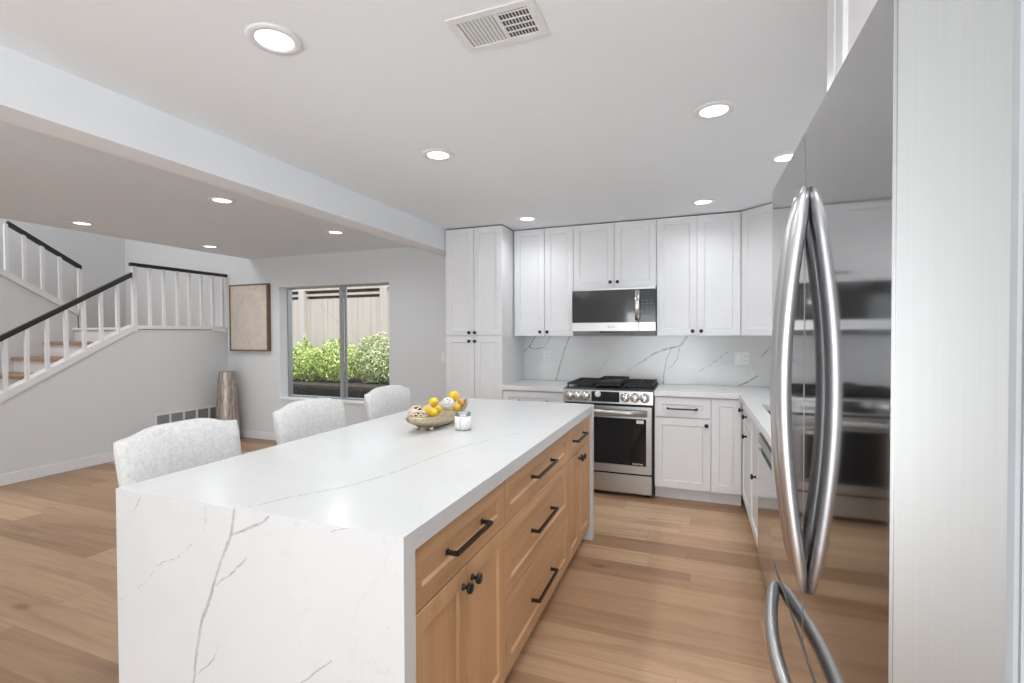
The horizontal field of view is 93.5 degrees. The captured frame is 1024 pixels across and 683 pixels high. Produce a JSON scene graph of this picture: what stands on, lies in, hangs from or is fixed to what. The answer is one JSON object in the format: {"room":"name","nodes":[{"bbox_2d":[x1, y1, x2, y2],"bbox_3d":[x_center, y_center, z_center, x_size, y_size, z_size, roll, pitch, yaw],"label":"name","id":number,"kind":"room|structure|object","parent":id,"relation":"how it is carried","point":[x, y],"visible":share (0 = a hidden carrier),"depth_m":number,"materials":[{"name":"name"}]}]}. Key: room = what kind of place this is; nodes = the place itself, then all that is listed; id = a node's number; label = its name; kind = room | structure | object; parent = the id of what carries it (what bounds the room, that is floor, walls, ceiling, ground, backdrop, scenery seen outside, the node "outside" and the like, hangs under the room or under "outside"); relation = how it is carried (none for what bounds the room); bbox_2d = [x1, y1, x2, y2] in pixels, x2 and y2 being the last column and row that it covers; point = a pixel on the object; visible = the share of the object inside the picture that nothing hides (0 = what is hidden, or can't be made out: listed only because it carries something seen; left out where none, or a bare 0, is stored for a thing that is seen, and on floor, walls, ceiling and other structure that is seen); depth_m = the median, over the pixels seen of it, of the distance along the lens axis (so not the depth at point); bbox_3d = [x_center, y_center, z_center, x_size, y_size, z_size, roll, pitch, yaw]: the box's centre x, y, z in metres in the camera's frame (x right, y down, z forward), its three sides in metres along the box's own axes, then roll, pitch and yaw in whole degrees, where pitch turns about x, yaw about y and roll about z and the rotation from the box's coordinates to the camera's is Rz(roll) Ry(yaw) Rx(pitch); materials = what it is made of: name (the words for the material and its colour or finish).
{"room":"kitchen","nodes":[
{"label":"kitchen","id":0,"kind":"room"},
{"bbox_2d":[0,275,77,372],"bbox_3d":[-6.261,-0.924,3.676,0.080,4.573,4.855,0,1,21],"label":"wall","id":1,"kind":"structure","parent":0,"point":[19,305],"depth_m":5.47,"materials":[{"name":"paint"}]},
{"bbox_2d":[0,218,125,327],"bbox_3d":[-7.393,-0.936,3.878,0.200,4.600,7.630,0,1,21],"label":"wall","id":2,"kind":"structure","parent":0,"point":[101,258],"depth_m":6.82,"materials":[{"name":"paint"}]},
{"bbox_2d":[0,332,227,474],"bbox_3d":[-4.626,0.616,4.976,0.100,1.440,3.663,0,1,21],"label":"wall","id":3,"kind":"structure","parent":0,"point":[80,410],"depth_m":5.31,"materials":[{"name":"paint"}]},
{"bbox_2d":[0,452,113,485],"bbox_3d":[-4.557,1.283,4.998,0.014,0.105,3.566,0,1,21],"label":"baseboard","id":4,"kind":"structure","parent":3,"relation":"attached to","point":[28,474],"depth_m":4.85,"materials":[{"name":"white wood"}]},
{"bbox_2d":[154,405,215,424],"bbox_3d":[-4.114,0.989,6.164,0.014,0.252,0.870,0,1,21],"label":"air vent","id":5,"kind":"object","parent":3,"relation":"in","point":[208,411],"visible":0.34,"depth_m":6.11,"materials":[{"name":"grey metal"}]},
{"bbox_2d":[0,120,411,258],"bbox_3d":[-3.385,-1.167,2.459,3.146,0.246,7.830,0,1,21],"label":"ceiling","id":6,"kind":"structure","parent":0,"point":[47,180],"depth_m":3.84,"materials":[{"name":"paint"}]},
{"bbox_2d":[68,221,94,225],"bbox_3d":[-3.888,-1.068,4.357,0.184,0.008,0.184,0,1,21],"label":"recessed light","id":7,"kind":"object","parent":6,"relation":"in","point":[72,222],"visible":1,"depth_m":4.36,"materials":[{"name":"white plastic"}]},
{"bbox_2d":[201,245,218,247],"bbox_3d":[-3.463,-1.088,5.525,0.184,0.008,0.184,0,1,21],"label":"recessed light","id":8,"kind":"object","parent":6,"relation":"in","point":[206,246],"visible":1,"depth_m":5.52,"materials":[{"name":"white plastic"}]},
{"bbox_2d":[208,197,235,203],"bbox_3d":[-2.187,-1.063,3.634,0.184,0.008,0.184,0,1,21],"label":"recessed light","id":9,"kind":"object","parent":6,"relation":"in","point":[223,200],"visible":1,"depth_m":3.63,"materials":[{"name":"white plastic"}]},
{"bbox_2d":[326,230,344,233],"bbox_3d":[-1.752,-1.083,4.783,0.184,0.008,0.184,0,1,21],"label":"recessed light","id":10,"kind":"object","parent":6,"relation":"in","point":[327,231],"visible":1,"depth_m":4.77,"materials":[{"name":"white plastic"}]},
{"bbox_2d":[0,437,770,682],"bbox_3d":[-2.973,1.421,2.347,9.560,0.100,7.830,0,1,21],"label":"floor","id":11,"kind":"structure","parent":0,"point":[664,589],"depth_m":2.58,"materials":[{"name":"brown wood"}]},
{"bbox_2d":[0,267,221,402],"bbox_3d":[-6.000,-0.963,4.203,2.170,4.632,6.028,0,1,21],"label":"staircase","id":12,"kind":"structure","parent":11,"relation":"on","point":[16,381],"depth_m":5.32,"materials":[{"name":"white wood"}]},
{"bbox_2d":[3,221,82,327],"bbox_3d":[-5.485,-0.753,5.663,0.042,1.182,0.716,0,1,21],"label":"stair railing","id":13,"kind":"object","parent":12,"relation":"on","point":[24,234],"visible":0.9,"depth_m":5.62,"materials":[{"name":"white wood"}]},
{"bbox_2d":[0,272,131,390],"bbox_3d":[-4.807,0.215,4.384,0.042,1.973,2.475,0,1,21],"label":"stair railing","id":14,"kind":"object","parent":12,"relation":"on","point":[82,299],"visible":1,"depth_m":4.94,"materials":[{"name":"white wood"}]},
{"bbox_2d":[129,262,227,331],"bbox_3d":[-4.158,-0.519,6.088,0.050,0.790,1.214,0,1,21],"label":"stair railing","id":15,"kind":"object","parent":12,"relation":"attached to","point":[133,266],"visible":1,"depth_m":6.00,"materials":[{"name":"white wood"}]},
{"bbox_2d":[113,418,241,486],"bbox_3d":[-1.073,0.844,1.821,0.552,1.055,0.480,0,1,21],"label":"counter chair","id":16,"kind":"object","parent":11,"relation":"on","point":[155,451],"visible":0.33,"depth_m":1.83,"materials":[{"name":"fabric"}]},
{"bbox_2d":[215,371,240,437],"bbox_3d":[-3.778,0.853,6.393,0.300,0.914,0.300,0,1,21],"label":"floor vase","id":17,"kind":"object","parent":11,"relation":"on","point":[227,408],"visible":0.61,"depth_m":6.30,"materials":[{"name":"brown wood"}]},
{"bbox_2d":[273,398,346,444],"bbox_3d":[-0.831,0.833,2.457,0.552,1.055,0.480,0,1,21],"label":"counter chair","id":18,"kind":"object","parent":11,"relation":"on","point":[296,420],"visible":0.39,"depth_m":2.47,"materials":[{"name":"fabric"}]},
{"bbox_2d":[364,385,411,420],"bbox_3d":[-0.588,0.822,3.096,0.552,1.055,0.480,0,1,21],"label":"counter chair","id":19,"kind":"object","parent":11,"relation":"on","point":[382,401],"visible":0.32,"depth_m":3.10,"materials":[{"name":"fabric"}]},
{"bbox_2d":[415,481,504,682],"bbox_3d":[-0.419,0.940,1.608,0.678,0.863,0.642,0,1,21],"label":"base cabinet","id":20,"kind":"object","parent":11,"relation":"on","point":[460,569],"visible":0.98,"depth_m":1.48,"materials":[{"name":"brown wood"}]},
{"bbox_2d":[445,225,523,399],"bbox_3d":[-0.265,0.106,4.916,0.602,2.426,0.659,0,1,21],"label":"pantry cabinet","id":21,"kind":"object","parent":11,"relation":"on","point":[484,353],"visible":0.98,"depth_m":4.64,"materials":[{"name":"white wood"}]},
{"bbox_2d":[503,390,564,402],"bbox_3d":[0.298,0.883,4.711,0.595,0.873,0.668,0,1,21],"label":"base cabinet","id":22,"kind":"object","parent":11,"relation":"on","point":[519,395],"visible":0.09,"depth_m":4.43,"materials":[{"name":"white wood"}]},
{"bbox_2d":[502,379,569,391],"bbox_3d":[0.295,0.426,4.701,0.597,0.040,0.634,0,1,21],"label":"countertop","id":23,"kind":"structure","parent":22,"relation":"on","point":[526,384],"depth_m":4.49,"materials":[{"name":"stone"}]},
{"bbox_2d":[504,432,567,678],"bbox_3d":[-0.135,0.927,2.357,0.678,0.863,0.960,0,1,21],"label":"base cabinet","id":24,"kind":"object","parent":11,"relation":"on","point":[536,494],"visible":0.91,"depth_m":2.11,"materials":[{"name":"brown wood"}]},
{"bbox_2d":[116,398,593,682],"bbox_3d":[-0.343,0.902,2.407,1.060,0.914,2.292,0,1,21],"label":"countertop","id":25,"kind":"structure","parent":24,"relation":"on","point":[293,561],"depth_m":1.40,"materials":[{"name":"stone"}]},
{"bbox_2d":[406,398,467,430],"bbox_3d":[-0.383,0.392,2.565,0.170,0.106,0.640,0,1,21],"label":"bowl","id":26,"kind":"object","parent":25,"relation":"on","point":[446,416],"visible":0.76,"depth_m":2.42,"materials":[{"name":"beige wood"}]},
{"bbox_2d":[407,405,426,417],"bbox_3d":[-0.463,0.356,2.353,0.094,0.094,0.093,0,1,21],"label":"woven ball","id":27,"kind":"object","parent":26,"relation":"in","point":[416,411],"visible":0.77,"depth_m":2.32,"materials":[{"name":"wicker"}]},
{"bbox_2d":[428,408,437,416],"bbox_3d":[-0.403,0.362,2.451,0.053,0.051,0.055,0,1,5],"label":"lemon","id":28,"kind":"object","parent":26,"relation":"in","point":[432,412],"visible":0.96,"depth_m":2.43,"materials":[{"name":"yellow food"}]},
{"bbox_2d":[432,405,441,413],"bbox_3d":[-0.405,0.366,2.591,0.053,0.052,0.055,-1,1,-20],"label":"lemon","id":29,"kind":"object","parent":26,"relation":"in","point":[437,407],"visible":0.51,"depth_m":2.57,"materials":[{"name":"yellow food"}]},
{"bbox_2d":[441,397,454,409],"bbox_3d":[-0.348,0.339,2.622,0.072,0.072,0.072,0,1,21],"label":"woven ball","id":30,"kind":"object","parent":26,"relation":"in","point":[447,403],"visible":1,"depth_m":2.60,"materials":[{"name":"white wicker"}]},
{"bbox_2d":[452,403,460,411],"bbox_3d":[-0.312,0.368,2.690,0.051,0.050,0.053,-1,1,-39],"label":"lemon","id":31,"kind":"object","parent":26,"relation":"in","point":[457,406],"visible":0.93,"depth_m":2.67,"materials":[{"name":"yellow food"}]},
{"bbox_2d":[448,391,458,401],"bbox_3d":[-0.329,0.310,2.719,0.067,0.064,0.061,1,1,41],"label":"lemon","id":32,"kind":"object","parent":31,"relation":"on","point":[454,395],"visible":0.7,"depth_m":2.69,"materials":[{"name":"yellow food"}]},
{"bbox_2d":[457,399,463,406],"bbox_3d":[-0.296,0.354,2.783,0.039,0.044,0.040,0,1,21],"label":"kumquat","id":33,"kind":"object","parent":26,"relation":"in","point":[460,401],"visible":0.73,"depth_m":2.77,"materials":[{"name":"orange food"}]},
{"label":"lemon","id":34,"kind":"object","parent":26,"relation":"in","visible":0},
{"bbox_2d":[429,397,438,406],"bbox_3d":[-0.408,0.317,2.511,0.052,0.051,0.054,0,1,33],"label":"lemon","id":35,"kind":"object","parent":34,"relation":"on","point":[433,402],"visible":1,"depth_m":2.49,"materials":[{"name":"yellow food"}]},
{"bbox_2d":[455,411,470,430],"bbox_3d":[-0.248,0.401,2.433,0.081,0.086,0.082,0,1,21],"label":"candle jar","id":36,"kind":"object","parent":25,"relation":"on","point":[462,418],"visible":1,"depth_m":2.40,"materials":[{"name":"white glass"}]},
{"bbox_2d":[567,415,589,563],"bbox_3d":[0.140,0.915,3.080,0.678,0.863,0.588,0,1,21],"label":"base cabinet","id":37,"kind":"object","parent":11,"relation":"on","point":[578,461],"visible":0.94,"depth_m":2.94,"materials":[{"name":"brown wood"}]},
{"bbox_2d":[563,377,658,496],"bbox_3d":[0.924,0.844,4.432,0.767,0.955,0.703,0,1,21],"label":"gas range","id":38,"kind":"object","parent":11,"relation":"on","point":[624,414],"visible":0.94,"depth_m":4.11,"materials":[{"name":"silver metal"}]},
{"bbox_2d":[566,383,657,389],"bbox_3d":[0.940,0.407,4.464,0.760,0.017,0.600,0,1,21],"label":"cooktop","id":39,"kind":"object","parent":38,"relation":"in","point":[599,386],"depth_m":4.23,"materials":[{"name":"black metal"}]},
{"bbox_2d":[596,376,628,383],"bbox_3d":[0.934,0.351,4.449,0.236,0.030,0.420,0,1,21],"label":"griddle","id":40,"kind":"object","parent":38,"relation":"on","point":[605,379],"visible":1,"depth_m":4.45,"materials":[{"name":"black metal"}]},
{"bbox_2d":[655,396,710,501],"bbox_3d":[1.508,0.886,4.251,0.439,0.873,0.668,0,1,21],"label":"base cabinet","id":41,"kind":"object","parent":11,"relation":"on","point":[682,424],"visible":1,"depth_m":3.98,"materials":[{"name":"white wood"}]},
{"bbox_2d":[711,398,741,505],"bbox_3d":[1.828,0.886,4.151,0.228,0.873,0.629,0,1,21],"label":"base cabinet","id":42,"kind":"object","parent":11,"relation":"on","point":[726,421],"visible":0.82,"depth_m":3.87,"materials":[{"name":"white wood"}]},
{"bbox_2d":[738,404,760,547],"bbox_3d":[1.900,0.900,3.223,0.629,0.873,1.195,0,1,21],"label":"base cabinet","id":43,"kind":"object","parent":11,"relation":"on","point":[750,444],"visible":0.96,"depth_m":3.24,"materials":[{"name":"white wood"}]},
{"bbox_2d":[654,384,771,445],"bbox_3d":[1.411,0.451,2.830,1.268,0.040,3.339,0,1,21],"label":"countertop","id":44,"kind":"structure","parent":43,"relation":"on","point":[756,400],"depth_m":3.87,"materials":[{"name":"stone"}]},
{"bbox_2d":[758,433,771,588],"bbox_3d":[1.583,0.917,2.373,0.601,0.868,0.606,0,1,21],"label":"dishwasher","id":45,"kind":"object","parent":11,"relation":"on","point":[764,452],"visible":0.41,"depth_m":2.50,"materials":[{"name":"metal"}]},
{"bbox_2d":[764,0,1023,682],"bbox_3d":[0.870,0.484,0.768,0.817,1.791,0.833,0,1,21],"label":"refrigerator","id":46,"kind":"object","parent":11,"relation":"on","point":[897,362],"visible":1,"depth_m":0.49,"materials":[{"name":"metal"}]},
{"bbox_2d":[0,0,826,230],"bbox_3d":[-0.137,-1.167,1.225,3.470,0.234,7.830,0,1,21],"label":"ceiling","id":47,"kind":"structure","parent":0,"point":[591,120],"depth_m":2.03,"materials":[{"name":"paint"}]},
{"bbox_2d":[0,45,444,255],"bbox_3d":[-1.872,-1.063,1.779,0.167,0.445,7.630,0,1,21],"label":"beam","id":48,"kind":"structure","parent":47,"relation":"attached to","point":[35,95],"depth_m":2.29,"materials":[{"name":"paint"}]},
{"bbox_2d":[245,22,302,54],"bbox_3d":[-0.828,-1.050,1.680,0.184,0.008,0.184,0,1,21],"label":"recessed light","id":49,"kind":"object","parent":47,"relation":"in","point":[269,37],"visible":1,"depth_m":1.67,"materials":[{"name":"white plastic"}]},
{"bbox_2d":[422,148,453,160],"bbox_3d":[-0.424,-1.069,2.764,0.184,0.008,0.184,0,1,21],"label":"recessed light","id":50,"kind":"object","parent":47,"relation":"in","point":[435,154],"visible":1,"depth_m":2.75,"materials":[{"name":"white plastic"}]},
{"bbox_2d":[444,0,550,53],"bbox_3d":[-0.045,-1.053,1.617,0.308,0.006,0.200,0,1,21],"label":"ceiling vent","id":51,"kind":"object","parent":47,"relation":"in","point":[517,21],"visible":1,"depth_m":1.61,"materials":[{"name":"white plastic"}]},
{"bbox_2d":[496,7,538,38],"bbox_3d":[0.021,-1.053,1.593,0.104,0.003,0.138,0,1,21],"label":"grille","id":52,"kind":"object","parent":51,"relation":"attached to","point":[514,22],"depth_m":1.59,"materials":[{"name":"white plastic"}]},
{"bbox_2d":[517,216,537,220],"bbox_3d":[0.137,-1.095,4.305,0.184,0.008,0.184,0,1,21],"label":"recessed light","id":53,"kind":"object","parent":47,"relation":"in","point":[522,218],"visible":1,"depth_m":4.29,"materials":[{"name":"white plastic"}]},
{"bbox_2d":[691,198,715,204],"bbox_3d":[1.498,-1.093,3.777,0.184,0.008,0.184,0,1,21],"label":"recessed light","id":54,"kind":"object","parent":47,"relation":"in","point":[706,201],"visible":1,"depth_m":3.76,"materials":[{"name":"white plastic"}]},
{"bbox_2d":[693,100,735,119],"bbox_3d":[0.933,-1.066,2.227,0.184,0.008,0.184,0,1,21],"label":"recessed light","id":55,"kind":"object","parent":47,"relation":"in","point":[715,109],"visible":1,"depth_m":2.22,"materials":[{"name":"white plastic"}]},
{"bbox_2d":[769,151,794,162],"bbox_3d":[1.610,-1.078,2.825,0.184,0.008,0.184,0,1,21],"label":"recessed light","id":56,"kind":"object","parent":47,"relation":"in","point":[785,157],"visible":0.62,"depth_m":2.82,"materials":[{"name":"white plastic"}]},
{"bbox_2d":[125,239,771,432],"bbox_3d":[-1.631,-0.991,5.866,9.560,4.600,0.220,0,1,21],"label":"wall","id":57,"kind":"structure","parent":0,"point":[416,277],"depth_m":5.64,"materials":[{"name":"paint"}]},
{"bbox_2d":[229,283,270,350],"bbox_3d":[-3.522,-0.319,6.470,0.690,0.894,0.054,0,1,21],"label":"framed canvas","id":58,"kind":"object","parent":57,"relation":"attached to","point":[249,304],"visible":1,"depth_m":6.44},
{"bbox_2d":[240,430,275,439],"bbox_3d":[-2.185,1.260,6.012,3.730,0.100,0.014,0,1,21],"label":"baseboard","id":59,"kind":"structure","parent":57,"relation":"attached to","point":[244,433],"depth_m":6.47,"materials":[{"name":"white wood"}]},
{"bbox_2d":[279,281,389,404],"bbox_3d":[-2.219,0.023,6.106,1.719,1.480,0.213,0,1,21],"label":"window","id":60,"kind":"structure","parent":57,"relation":"in","point":[285,293],"depth_m":6.32,"materials":[{"name":"grey metal"}]},
{"bbox_2d":[441,352,445,362],"bbox_3d":[-0.777,0.182,5.460,0.060,0.120,0.010,0,1,21],"label":"light switch","id":61,"kind":"object","parent":57,"relation":"attached to","point":[443,354],"visible":1,"depth_m":5.46,"materials":[{"name":"white plastic"}]},
{"bbox_2d":[514,225,580,335],"bbox_3d":[0.356,-0.581,4.821,0.599,1.054,0.373,0,1,21],"label":"upper cabinet","id":62,"kind":"object","parent":57,"relation":"attached to","point":[543,257],"visible":1,"depth_m":4.68,"materials":[{"name":"white wood"}]},
{"bbox_2d":[544,351,550,361],"bbox_3d":[0.364,0.155,5.006,0.075,0.120,0.008,0,1,21],"label":"wall outlet","id":63,"kind":"object","parent":57,"relation":"attached to","point":[547,354],"visible":1,"depth_m":5.00,"materials":[{"name":"white plastic"}]},
{"bbox_2d":[572,286,656,334],"bbox_3d":[0.975,-0.274,4.540,0.752,0.432,0.427,0,1,21],"label":"microwave","id":64,"kind":"object","parent":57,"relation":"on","point":[624,310],"visible":1,"depth_m":4.38,"materials":[{"name":"silver metal"}]},
{"bbox_2d":[573,331,656,334],"bbox_3d":[0.986,-0.079,4.569,0.744,0.040,0.371,0,1,21],"label":"vent hood","id":65,"kind":"object","parent":64,"relation":"attached to","point":[574,332],"depth_m":4.40,"materials":[{"name":"silver metal"}]},
{"bbox_2d":[573,218,656,288],"bbox_3d":[0.990,-0.800,4.577,0.757,0.614,0.373,0,1,21],"label":"upper cabinet","id":66,"kind":"object","parent":57,"relation":"attached to","point":[620,254],"visible":1,"depth_m":4.42,"materials":[{"name":"white wood"}]},
{"bbox_2d":[657,211,740,335],"bbox_3d":[1.665,-0.579,4.324,0.682,1.054,0.373,0,1,21],"label":"upper cabinet","id":67,"kind":"object","parent":57,"relation":"attached to","point":[699,256],"visible":1,"depth_m":4.17,"materials":[{"name":"white wood"}]},
{"bbox_2d":[734,352,748,364],"bbox_3d":[2.077,0.153,4.355,0.120,0.120,0.008,0,1,21],"label":"wall outlet","id":68,"kind":"object","parent":57,"relation":"attached to","point":[740,358],"visible":1,"depth_m":4.35,"materials":[{"name":"white plastic"}]},
{"bbox_2d":[743,355,747,361],"bbox_3d":[2.104,0.153,4.343,0.036,0.068,0.002,0,1,21],"label":"receptacle","id":69,"kind":"object","parent":68,"relation":"attached to","point":[745,357],"depth_m":4.34,"materials":[{"name":"white plastic"}]},
{"bbox_2d":[740,203,772,335],"bbox_3d":[2.228,-0.576,3.988,0.608,1.054,0.602,0,1,21],"label":"upper cabinet","id":70,"kind":"object","parent":57,"relation":"attached to","point":[756,223],"visible":0.45,"depth_m":3.93,"materials":[{"name":"white wood"}]},
{"bbox_3d":[1.361,0.167,0.572,0.200,2.426,7.630,0,1,21],"label":"wall","id":71,"kind":"structure","parent":0,"visible":0},
{"bbox_2d":[827,0,876,91],"bbox_3d":[0.949,-0.747,0.685,0.653,0.595,0.938,0,1,21],"label":"upper cabinet","id":72,"kind":"object","parent":71,"relation":"attached to","point":[846,19],"visible":0.19,"depth_m":1.12,"materials":[{"name":"white wood"}]},
{"label":"outside","id":73,"kind":"structure","parent":0,"visible":0},
{"bbox_3d":[-1.869,1.289,11.982,20.000,0.250,10.970,0,1,21],"label":"ground","id":74,"kind":"structure","parent":73,"visible":0},
{"bbox_2d":[293,377,339,384],"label":"planter","id":75,"kind":"object","parent":74,"relation":"on","point":[322,381],"depth_m":8.70,"materials":[{"name":"soil"}]},
{"bbox_2d":[302,331,308,373],"bbox_3d":[-3.999,0.255,9.334,0.168,0.920,0.115,0,1,21],"label":"shrub","id":76,"kind":"object","parent":75,"relation":"on","point":[306,339],"visible":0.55,"depth_m":9.32,"materials":[{"name":"green plant"}]},
{"bbox_2d":[293,340,333,380],"bbox_3d":[-3.838,0.346,8.902,1.237,0.760,0.712,0,1,21],"label":"shrub","id":77,"kind":"object","parent":75,"relation":"on","point":[298,372],"visible":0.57,"depth_m":8.72,"materials":[{"name":"green plant"}]},
{"bbox_2d":[311,339,363,381],"bbox_3d":[-3.107,0.336,8.583,1.021,0.782,0.724,0,1,21],"label":"shrub","id":78,"kind":"object","parent":75,"relation":"on","point":[335,373],"visible":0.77,"depth_m":8.46,"materials":[{"name":"green plant"}]},
{"bbox_2d":[293,383,381,397],"bbox_3d":[-3.332,0.976,8.130,16.000,0.510,0.200,0,1,21],"label":"wall","id":79,"kind":"structure","parent":74,"relation":"on","point":[354,391],"depth_m":7.91,"materials":[{"name":"soil"}]},
{"bbox_2d":[292,285,388,379],"bbox_3d":[-3.139,-0.173,9.267,8.549,1.770,0.180,0,1,21],"label":"fence","id":80,"kind":"object","parent":74,"relation":"on","point":[316,312],"visible":0.16,"depth_m":9.36,"materials":[{"name":"brown wood"}]},
{"bbox_2d":[348,379,389,385],"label":"planter","id":81,"kind":"object","parent":74,"relation":"on","point":[354,382],"depth_m":8.31,"materials":[{"name":"soil"}]},
{"bbox_2d":[349,331,388,383],"bbox_3d":[-2.265,0.273,8.299,1.073,0.913,0.732,0,1,21],"label":"shrub","id":82,"kind":"object","parent":81,"relation":"on","point":[368,367],"visible":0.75,"depth_m":8.19,"materials":[{"name":"green plant"}]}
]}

